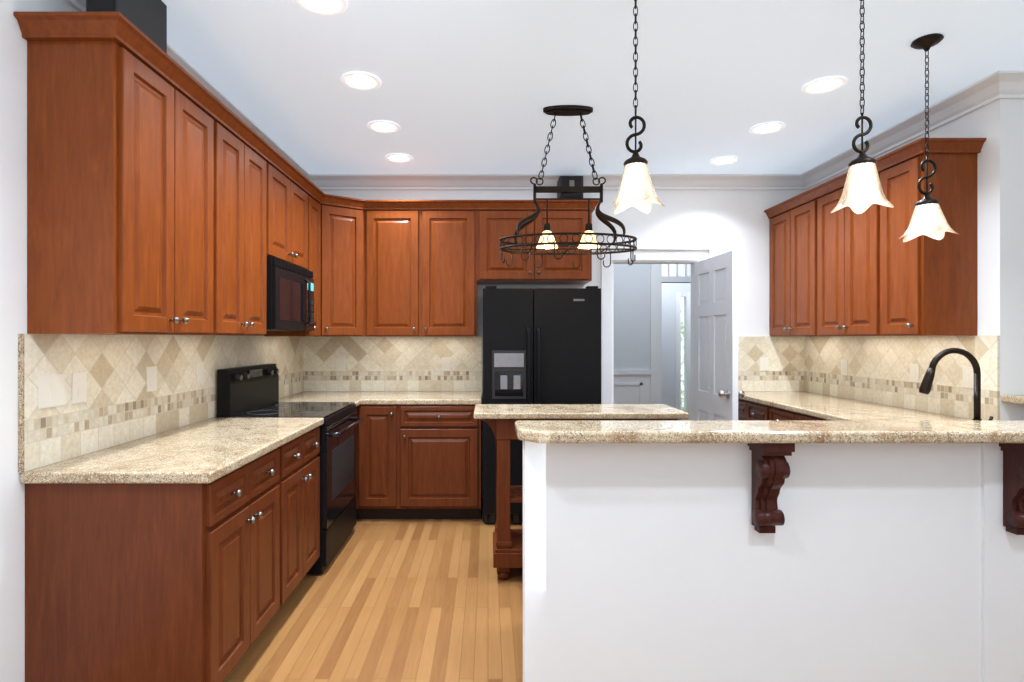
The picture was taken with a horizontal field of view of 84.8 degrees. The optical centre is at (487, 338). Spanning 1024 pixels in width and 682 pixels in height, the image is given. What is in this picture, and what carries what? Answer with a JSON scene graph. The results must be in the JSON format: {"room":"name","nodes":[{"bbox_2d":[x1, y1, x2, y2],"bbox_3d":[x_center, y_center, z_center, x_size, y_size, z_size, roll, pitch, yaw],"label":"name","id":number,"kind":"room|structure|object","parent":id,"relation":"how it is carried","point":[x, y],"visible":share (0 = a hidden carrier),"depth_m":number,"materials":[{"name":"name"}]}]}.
{"room":"kitchen","nodes":[
{"label":"kitchen","id":0,"kind":"room"},
{"bbox_2d":[0,0,216,681],"bbox_3d":[-1.640,-0.005,1.650,0.100,2.750,6.500,0,0,0],"label":"wall","id":1,"kind":"structure","parent":0,"point":[13,183],"depth_m":1.87,"materials":[{"name":"paint"}]},
{"bbox_2d":[38,374,64,408],"bbox_3d":[-1.572,0.190,2.020,0.007,0.115,0.118,0,0,0],"label":"electrical outlet plate","id":2,"kind":"object","parent":1,"relation":"attached to","point":[51,390],"depth_m":2.01,"materials":[{"name":"beige plastic"}]},
{"bbox_2d":[72,372,86,403],"bbox_3d":[-1.572,0.190,2.155,0.007,0.115,0.072,0,0,0],"label":"electrical outlet plate","id":3,"kind":"object","parent":1,"relation":"attached to","point":[79,380],"depth_m":2.15,"materials":[{"name":"beige plastic"}]},
{"bbox_2d":[21,16,180,334],"bbox_3d":[-1.429,-0.554,2.101,0.318,1.078,0.342,0,0,0],"label":"upper cabinet","id":4,"kind":"object","parent":1,"relation":"attached to","point":[167,194],"depth_m":1.93,"materials":[{"name":"brown wood"}]},
{"bbox_2d":[86,0,166,52],"bbox_3d":[-1.374,-1.198,2.142,0.112,0.334,0.316,0,0,0],"label":"speaker","id":5,"kind":"object","parent":4,"relation":"on","point":[147,18],"visible":0.23,"depth_m":2.15},
{"bbox_2d":[147,366,156,391],"bbox_3d":[-1.572,0.190,2.620,0.007,0.115,0.072,0,0,0],"label":"electrical outlet plate","id":6,"kind":"object","parent":1,"relation":"attached to","point":[151,371],"depth_m":2.62,"materials":[{"name":"beige plastic"}]},
{"bbox_2d":[18,334,305,472],"bbox_3d":[-1.581,0.220,3.346,0.016,0.470,2.906,0,0,0],"label":"backsplash","id":7,"kind":"structure","parent":1,"relation":"attached to","point":[121,405],"depth_m":2.42,"materials":[{"name":"tile"}]},
{"bbox_2d":[66,0,309,179],"bbox_3d":[-1.545,-1.326,1.600,0.090,0.108,6.400,0,0,0],"label":"crown molding","id":8,"kind":"structure","parent":1,"relation":"attached to","point":[80,5],"depth_m":3.15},
{"bbox_2d":[196,362,203,383],"bbox_3d":[-1.572,0.190,3.060,0.007,0.115,0.072,0,0,0],"label":"electrical outlet plate","id":9,"kind":"object","parent":1,"relation":"attached to","point":[199,366],"depth_m":3.05,"materials":[{"name":"beige plastic"}]},
{"bbox_2d":[181,68,220,335],"bbox_3d":[-1.429,-0.554,2.441,0.318,1.078,0.338,0,0,0],"label":"upper cabinet","id":10,"kind":"object","parent":1,"relation":"attached to","point":[200,110],"depth_m":2.48,"materials":[{"name":"brown wood"}]},
{"bbox_2d":[221,104,248,335],"bbox_3d":[-1.429,-0.554,2.765,0.318,1.078,0.310,0,0,0],"label":"upper cabinet","id":11,"kind":"object","parent":1,"relation":"attached to","point":[234,132],"depth_m":2.81,"materials":[{"name":"brown wood"}]},
{"bbox_2d":[249,128,272,335],"bbox_3d":[-1.429,-0.554,3.075,0.318,1.078,0.310,0,0,0],"label":"upper cabinet","id":12,"kind":"object","parent":1,"relation":"attached to","point":[260,154],"depth_m":3.12,"materials":[{"name":"brown wood"}]},
{"bbox_2d":[273,152,292,263],"bbox_3d":[-1.429,-0.784,3.415,0.318,0.618,0.370,0,0,0],"label":"upper cabinet","id":13,"kind":"object","parent":1,"relation":"attached to","point":[282,170],"depth_m":3.46,"materials":[{"name":"brown wood"}]},
{"bbox_2d":[267,256,313,330],"bbox_3d":[-1.389,-0.261,3.600,0.395,0.422,0.732,0,0,0],"label":"microwave","id":14,"kind":"object","parent":13,"relation":"attached to","point":[290,297],"visible":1,"depth_m":3.46,"materials":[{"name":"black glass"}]},
{"bbox_2d":[273,184,320,335],"bbox_3d":[-1.429,-0.554,4.120,0.318,1.078,0.300,0,0,0],"label":"upper cabinet","id":15,"kind":"object","parent":1,"relation":"attached to","point":[316,191],"depth_m":4.15,"materials":[{"name":"brown wood"}]},
{"bbox_2d":[293,168,312,271],"bbox_3d":[-1.429,-0.784,3.785,0.318,0.618,0.370,0,0,0],"label":"upper cabinet","id":16,"kind":"object","parent":1,"relation":"attached to","point":[302,188],"depth_m":3.84,"materials":[{"name":"brown wood"}]},
{"bbox_2d":[321,192,360,335],"bbox_3d":[-1.135,-0.558,4.367,0.284,1.070,0.207,0,0,0],"label":"upper cabinet","id":17,"kind":"object","parent":1,"relation":"attached to","point":[340,215],"depth_m":4.35,"materials":[{"name":"brown wood"}]},
{"bbox_2d":[361,199,364,335],"bbox_3d":[-1.289,-0.554,4.534,0.598,1.078,0.528,0,0,0],"label":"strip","id":18,"kind":"object","parent":1,"relation":"attached to","point":[362,201],"depth_m":4.45,"materials":[{"name":"brown wood"}]},
{"bbox_2d":[224,498,522,681],"bbox_3d":[1.355,1.395,1.600,6.090,0.050,6.600,0,0,0],"label":"floor","id":19,"kind":"structure","parent":0,"point":[408,600],"depth_m":2.77,"materials":[{"name":"brown wood"}]},
{"bbox_2d":[25,444,284,681],"bbox_3d":[-1.274,0.932,2.259,0.628,0.876,0.680,0,0,0],"label":"base cabinet","id":20,"kind":"object","parent":19,"relation":"on","point":[162,582],"depth_m":1.92,"materials":[{"name":"brown wood"}]},
{"bbox_2d":[20,418,323,482],"bbox_3d":[-1.264,0.474,2.555,0.648,0.039,1.322,0,0,0],"label":"countertop","id":21,"kind":"structure","parent":20,"relation":"on","point":[210,450],"depth_m":2.19,"materials":[{"name":"stone"}]},
{"bbox_2d":[217,364,362,573],"bbox_3d":[-1.214,0.769,3.600,0.692,1.178,0.752,0,0,0],"label":"range","id":22,"kind":"object","parent":19,"relation":"on","point":[252,391],"visible":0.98,"depth_m":3.45,"materials":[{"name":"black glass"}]},
{"bbox_2d":[285,427,319,600],"bbox_3d":[-1.274,0.932,2.908,0.628,0.876,0.617,0,0,0],"label":"base cabinet","id":23,"kind":"object","parent":19,"relation":"on","point":[302,462],"depth_m":2.88,"materials":[{"name":"brown wood"}]},
{"bbox_2d":[355,406,358,518],"bbox_3d":[-1.284,0.932,4.076,0.608,0.876,0.187,0,0,0],"label":"base cabinet","id":24,"kind":"object","parent":19,"relation":"on","point":[357,408],"depth_m":4.17,"materials":[{"name":"brown wood"}]},
{"bbox_2d":[359,405,398,518],"bbox_3d":[-0.812,0.932,4.474,0.294,0.876,0.647,0,0,0],"label":"base cabinet","id":25,"kind":"object","parent":19,"relation":"on","point":[379,427],"depth_m":4.15,"materials":[{"name":"brown wood"}]},
{"bbox_2d":[399,405,481,518],"bbox_3d":[-0.358,0.932,4.474,0.613,0.876,0.647,0,0,0],"label":"base cabinet","id":26,"kind":"object","parent":19,"relation":"on","point":[419,461],"depth_m":4.15,"materials":[{"name":"brown wood"}]},
{"bbox_2d":[279,391,482,406],"bbox_3d":[-0.818,0.474,4.390,1.541,0.039,0.815,0,0,0],"label":"countertop","id":27,"kind":"structure","parent":26,"relation":"on","point":[359,397],"depth_m":4.30,"materials":[{"name":"stone"}]},
{"bbox_2d":[483,286,600,522],"bbox_3d":[0.393,0.489,4.398,0.862,1.738,0.781,0,0,0],"label":"fridge","id":28,"kind":"object","parent":19,"relation":"on","point":[541,345],"visible":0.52,"depth_m":4.07,"materials":[{"name":"black metal"}]},
{"bbox_2d":[478,419,679,579],"bbox_3d":[0.517,0.910,3.310,1.155,0.920,0.360,0,0,0],"label":"island table","id":29,"kind":"object","parent":19,"relation":"on","point":[507,548],"visible":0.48,"depth_m":3.15,"materials":[{"name":"brown wood"}]},
{"bbox_2d":[474,404,688,418],"bbox_3d":[0.517,0.431,3.310,1.195,0.035,0.420,0,0,0],"label":"countertop","id":30,"kind":"structure","parent":29,"relation":"on","point":[572,411],"depth_m":3.16,"materials":[{"name":"beige stone"}]},
{"bbox_2d":[738,399,765,420],"bbox_3d":[2.384,0.932,4.449,0.668,0.876,0.698,0,0,0],"label":"base cabinet","id":31,"kind":"object","parent":19,"relation":"on","point":[750,411],"depth_m":4.38,"materials":[{"name":"brown wood"}]},
{"bbox_2d":[738,391,971,420],"bbox_3d":[2.375,0.474,3.426,0.687,0.039,2.744,0,0,0],"label":"countertop","id":32,"kind":"structure","parent":31,"relation":"on","point":[828,407],"depth_m":3.60,"materials":[{"name":"stone"}]},
{"bbox_2d":[919,348,992,420],"bbox_3d":[2.030,0.248,2.432,0.280,0.412,0.096,0,0,0],"label":"faucet","id":33,"kind":"object","parent":32,"relation":"on","point":[925,387],"visible":0.75,"depth_m":2.44,"materials":[{"name":"brown metal"}]},
{"bbox_2d":[523,441,1023,681],"bbox_3d":[1.288,0.856,1.984,2.323,1.028,0.132,0,0,0],"label":"wall","id":34,"kind":"structure","parent":19,"relation":"on","point":[865,562],"depth_m":1.93,"materials":[{"name":"paint"}]},
{"bbox_2d":[515,421,1023,442],"bbox_3d":[1.289,0.320,1.926,2.382,0.040,0.252,0,0,0],"label":"bar","id":35,"kind":"object","parent":34,"relation":"on","point":[772,431],"visible":1,"depth_m":1.81,"materials":[{"name":"beige stone"}]},
{"bbox_2d":[747,443,794,532],"bbox_3d":[0.945,0.500,1.873,0.103,0.318,0.110,0,0,0],"label":"corbel bracket","id":36,"kind":"object","parent":34,"relation":"attached to","point":[770,469],"visible":0.96,"depth_m":1.87,"materials":[{"name":"brown wood"}]},
{"bbox_2d":[999,443,1023,534],"bbox_3d":[1.800,0.500,1.854,0.103,0.318,0.126,0,0,0],"label":"corbel bracket","id":37,"kind":"object","parent":34,"relation":"attached to","point":[1013,488],"visible":0.98,"depth_m":1.88,"materials":[{"name":"brown wood"}]},
{"bbox_2d":[766,405,821,420],"bbox_3d":[2.384,0.932,3.750,0.668,0.876,0.700,0,0,0],"label":"base cabinet","id":38,"kind":"object","parent":19,"relation":"on","point":[772,413],"depth_m":3.88,"materials":[{"name":"brown wood"}]},
{"bbox_2d":[321,190,804,497],"bbox_3d":[0.615,-0.005,4.850,4.410,2.750,0.100,0,0,0],"label":"wall","id":39,"kind":"structure","parent":0,"point":[719,222],"depth_m":4.80,"materials":[{"name":"paint"}]},
{"bbox_2d":[336,357,344,370],"bbox_3d":[-1.260,0.220,4.781,0.072,0.115,0.007,0,0,0],"label":"electrical outlet plate","id":40,"kind":"object","parent":39,"relation":"attached to","point":[340,361],"depth_m":4.78,"materials":[{"name":"beige plastic"}]},
{"bbox_2d":[365,200,420,335],"bbox_3d":[-0.765,-0.554,4.629,0.450,1.078,0.338,0,0,0],"label":"upper cabinet","id":41,"kind":"object","parent":39,"relation":"attached to","point":[392,227],"depth_m":4.46,"materials":[{"name":"brown wood"}]},
{"bbox_2d":[306,336,481,390],"bbox_3d":[-0.804,0.220,4.793,1.509,0.470,0.013,0,0,0],"label":"backsplash","id":42,"kind":"structure","parent":39,"relation":"attached to","point":[372,363],"depth_m":4.79,"materials":[{"name":"tile"}]},
{"bbox_2d":[442,357,449,370],"bbox_3d":[-0.360,0.220,4.781,0.072,0.115,0.007,0,0,0],"label":"electrical outlet plate","id":43,"kind":"object","parent":39,"relation":"attached to","point":[445,360],"depth_m":4.78,"materials":[{"name":"beige plastic"}]},
{"bbox_2d":[421,200,480,335],"bbox_3d":[-0.315,-0.554,4.629,0.450,1.078,0.338,0,0,0],"label":"upper cabinet","id":44,"kind":"object","parent":39,"relation":"attached to","point":[449,284],"depth_m":4.46,"materials":[{"name":"brown wood"}]},
{"bbox_2d":[477,200,536,284],"bbox_3d":[0.140,-0.777,4.629,0.460,0.633,0.338,0,0,0],"label":"upper cabinet","id":45,"kind":"object","parent":39,"relation":"attached to","point":[496,219],"depth_m":4.46,"materials":[{"name":"brown wood"}]},
{"bbox_2d":[310,174,807,189],"bbox_3d":[0.610,-1.326,4.755,4.220,0.108,0.090,0,0,0],"label":"crown molding","id":46,"kind":"structure","parent":39,"relation":"attached to","point":[322,181],"depth_m":4.76,"materials":[{"name":"white wood"}]},
{"bbox_2d":[533,200,592,284],"bbox_3d":[0.600,-0.777,4.629,0.460,0.633,0.338,0,0,0],"label":"upper cabinet","id":47,"kind":"object","parent":39,"relation":"attached to","point":[563,215],"depth_m":4.46,"materials":[{"name":"brown wood"}]},
{"bbox_2d":[557,176,582,197],"bbox_3d":[0.685,-1.181,4.670,0.190,0.299,0.199,0,0,0],"label":"speaker","id":48,"kind":"object","parent":47,"relation":"on","point":[570,180],"visible":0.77,"depth_m":4.57},
{"bbox_2d":[601,246,710,420],"bbox_3d":[1.425,0.292,4.832,0.940,2.155,0.145,0,0,0],"label":"door frame","id":49,"kind":"structure","parent":39,"relation":"attached to","point":[691,255],"depth_m":4.78,"materials":[{"name":"white wood"}]},
{"bbox_2d":[693,250,744,420],"bbox_3d":[1.796,0.362,4.420,0.196,2.000,0.701,0,0,0],"label":"interior door","id":50,"kind":"structure","parent":39,"relation":"in","point":[716,393],"depth_m":4.34,"materials":[{"name":"paint"}]},
{"bbox_2d":[760,357,768,370],"bbox_3d":[2.360,0.220,4.781,0.072,0.115,0.007,0,0,0],"label":"electrical outlet plate","id":51,"kind":"object","parent":39,"relation":"attached to","point":[764,361],"depth_m":4.78,"materials":[{"name":"beige plastic"}]},
{"bbox_2d":[738,336,801,390],"bbox_3d":[2.371,0.220,4.793,0.661,0.470,0.013,0,0,0],"label":"tile backsplash","id":52,"kind":"structure","parent":39,"relation":"attached to","point":[784,353],"depth_m":4.79,"materials":[{"name":"tile"}]},
{"bbox_2d":[161,0,1023,173],"bbox_3d":[1.355,-1.405,1.600,6.090,0.050,6.600,0,0,0],"label":"ceiling","id":53,"kind":"structure","parent":0,"point":[471,86],"depth_m":2.91,"materials":[{"name":"paint"}]},
{"bbox_2d":[294,0,347,15],"bbox_3d":[-0.680,-1.374,2.280,0.216,0.010,0.216,0,0,0],"label":"recessed light","id":54,"kind":"object","parent":53,"relation":"in","point":[327,7],"visible":1,"depth_m":2.32,"materials":[{"name":"white"}]},
{"bbox_2d":[340,71,380,90],"bbox_3d":[-0.680,-1.374,3.000,0.216,0.010,0.216,0,0,0],"label":"recessed light","id":55,"kind":"object","parent":53,"relation":"in","point":[362,81],"visible":1,"depth_m":2.99,"materials":[{"name":"white glass"}]},
{"bbox_2d":[367,120,399,133],"bbox_3d":[-0.680,-1.374,3.650,0.216,0.010,0.216,0,0,0],"label":"recessed light","id":56,"kind":"object","parent":53,"relation":"in","point":[383,127],"visible":0.98,"depth_m":3.64,"materials":[{"name":"white"}]},
{"bbox_2d":[385,153,412,162],"bbox_3d":[-0.680,-1.374,4.280,0.216,0.010,0.216,0,0,0],"label":"recessed light","id":57,"kind":"object","parent":53,"relation":"in","point":[398,158],"visible":1,"depth_m":4.27,"materials":[{"name":"white"}]},
{"bbox_2d":[500,105,636,267],"bbox_3d":[0.480,-0.911,3.360,0.824,0.936,0.424,0,0,0],"label":"chandelier","id":58,"kind":"object","parent":53,"relation":"in","point":[588,241],"visible":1,"depth_m":3.35,"materials":[{"name":"brown metal"}]},
{"bbox_2d":[610,0,665,213],"bbox_3d":[0.578,-0.943,2.191,0.215,0.872,0.209,0,0,0],"label":"pendant light","id":59,"kind":"object","parent":53,"relation":"hanging from","point":[636,189],"visible":1,"depth_m":2.17,"materials":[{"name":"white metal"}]},
{"bbox_2d":[709,156,738,165],"bbox_3d":[1.830,-1.374,4.340,0.216,0.010,0.216,0,0,0],"label":"recessed light","id":60,"kind":"object","parent":53,"relation":"in","point":[724,160],"visible":1,"depth_m":4.34,"materials":[{"name":"white"}]},
{"bbox_2d":[749,122,785,134],"bbox_3d":[1.830,-1.374,3.670,0.216,0.010,0.216,0,0,0],"label":"recessed light","id":61,"kind":"object","parent":53,"relation":"in","point":[766,128],"visible":0.96,"depth_m":3.67,"materials":[{"name":"white"}]},
{"bbox_2d":[801,76,846,94],"bbox_3d":[1.830,-1.374,3.050,0.216,0.010,0.216,0,0,0],"label":"recessed light","id":62,"kind":"object","parent":53,"relation":"in","point":[823,85],"visible":1,"depth_m":3.05,"materials":[{"name":"white"}]},
{"bbox_2d":[830,0,893,213],"bbox_3d":[1.474,-0.944,2.195,0.211,0.870,0.208,0,0,0],"label":"pendant light","id":63,"kind":"object","parent":53,"relation":"hanging from","point":[862,192],"visible":1,"depth_m":2.19,"materials":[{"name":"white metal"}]},
{"bbox_2d":[900,33,959,241],"bbox_3d":[2.024,-0.921,2.595,0.224,0.916,0.225,0,0,0],"label":"pendant light","id":64,"kind":"object","parent":53,"relation":"hanging from","point":[928,218],"visible":1,"depth_m":2.58,"materials":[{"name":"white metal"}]},
{"bbox_2d":[614,264,690,420],"bbox_3d":[1.950,-0.030,6.750,4.100,2.800,3.700,0,0,0],"label":"wall","id":65,"kind":"structure","parent":0,"point":[632,317],"depth_m":6.80,"materials":[{"name":"paint"}]},
{"bbox_2d":[614,264,690,419],"bbox_3d":[1.540,0.110,7.633,3.080,2.520,1.735,0,0,0],"label":"trim","id":66,"kind":"structure","parent":65,"relation":"attached to","point":[637,386],"depth_m":6.79,"materials":[{"name":"white wood"}]},
{"bbox_2d":[805,99,1023,420],"bbox_3d":[2.770,-0.005,3.888,0.100,2.750,1.825,0,0,0],"label":"wall","id":67,"kind":"structure","parent":0,"point":[998,124],"depth_m":2.96,"materials":[{"name":"paint"}]},
{"bbox_2d":[764,190,811,335],"bbox_3d":[2.559,-0.554,4.449,0.318,1.078,0.698,0,0,0],"label":"upper cabinet","id":68,"kind":"object","parent":67,"relation":"attached to","point":[790,222],"depth_m":4.43,"materials":[{"name":"brown wood"}]},
{"bbox_2d":[812,172,875,335],"bbox_3d":[2.559,-0.554,3.772,0.318,1.078,0.655,0,0,0],"label":"upper cabinet","id":69,"kind":"object","parent":67,"relation":"attached to","point":[846,271],"depth_m":3.80,"materials":[{"name":"brown wood"}]},
{"bbox_2d":[841,359,847,374],"bbox_3d":[2.702,0.220,4.250,0.007,0.115,0.072,0,0,0],"label":"electrical outlet plate","id":70,"kind":"object","parent":67,"relation":"attached to","point":[844,363],"depth_m":4.24,"materials":[{"name":"beige plastic"}]},
{"bbox_2d":[802,335,999,420],"bbox_3d":[2.712,0.220,3.887,0.013,0.470,1.824,0,0,0],"label":"tile backsplash","id":71,"kind":"structure","parent":67,"relation":"attached to","point":[878,366],"depth_m":3.66,"materials":[{"name":"tile"}]},
{"bbox_2d":[798,70,1017,187],"bbox_3d":[2.675,-1.326,3.793,0.090,0.108,1.815,0,0,0],"label":"crown molding","id":72,"kind":"structure","parent":67,"relation":"attached to","point":[997,85],"depth_m":3.41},
{"bbox_2d":[910,364,918,381],"bbox_3d":[2.702,0.220,3.550,0.007,0.115,0.072,0,0,0],"label":"electrical outlet plate","id":73,"kind":"object","parent":67,"relation":"attached to","point":[914,368],"depth_m":3.54,"materials":[{"name":"beige plastic"}]},
{"bbox_2d":[876,138,983,335],"bbox_3d":[2.559,-0.554,3.278,0.318,1.078,0.335,0,0,0],"label":"upper cabinet","id":74,"kind":"object","parent":67,"relation":"attached to","point":[926,286],"depth_m":3.11,"materials":[{"name":"brown wood"}]},
{"bbox_2d":[963,367,972,387],"bbox_3d":[2.702,0.220,3.150,0.007,0.115,0.072,0,0,0],"label":"electrical outlet plate","id":75,"kind":"object","parent":67,"relation":"attached to","point":[967,371],"depth_m":3.15,"materials":[{"name":"beige plastic"}]},
{"bbox_2d":[1001,395,1023,404],"bbox_3d":[3.360,0.319,2.904,1.280,0.038,0.138,0,0,0],"label":"sill","id":76,"kind":"structure","parent":67,"relation":"attached to","point":[1017,399],"depth_m":2.91,"materials":[{"name":"beige stone"}]},
{"bbox_2d":[1006,70,1023,98],"bbox_3d":[3.515,-1.326,2.930,1.570,0.108,0.090,0,0,0],"label":"crown molding","id":77,"kind":"structure","parent":67,"relation":"attached to","point":[1020,72],"depth_m":2.94,"materials":[{"name":"white wood"}]},
{"label":"outside","id":78,"kind":"structure","parent":0,"visible":0},
{"bbox_2d":[681,297,683,410],"bbox_3d":[3.000,0.020,8.760,1.200,3.100,0.020,0,0,0],"label":"view","id":79,"kind":"structure","parent":78,"point":[682,353],"depth_m":8.75,"materials":[{"name":"white"}]}
]}

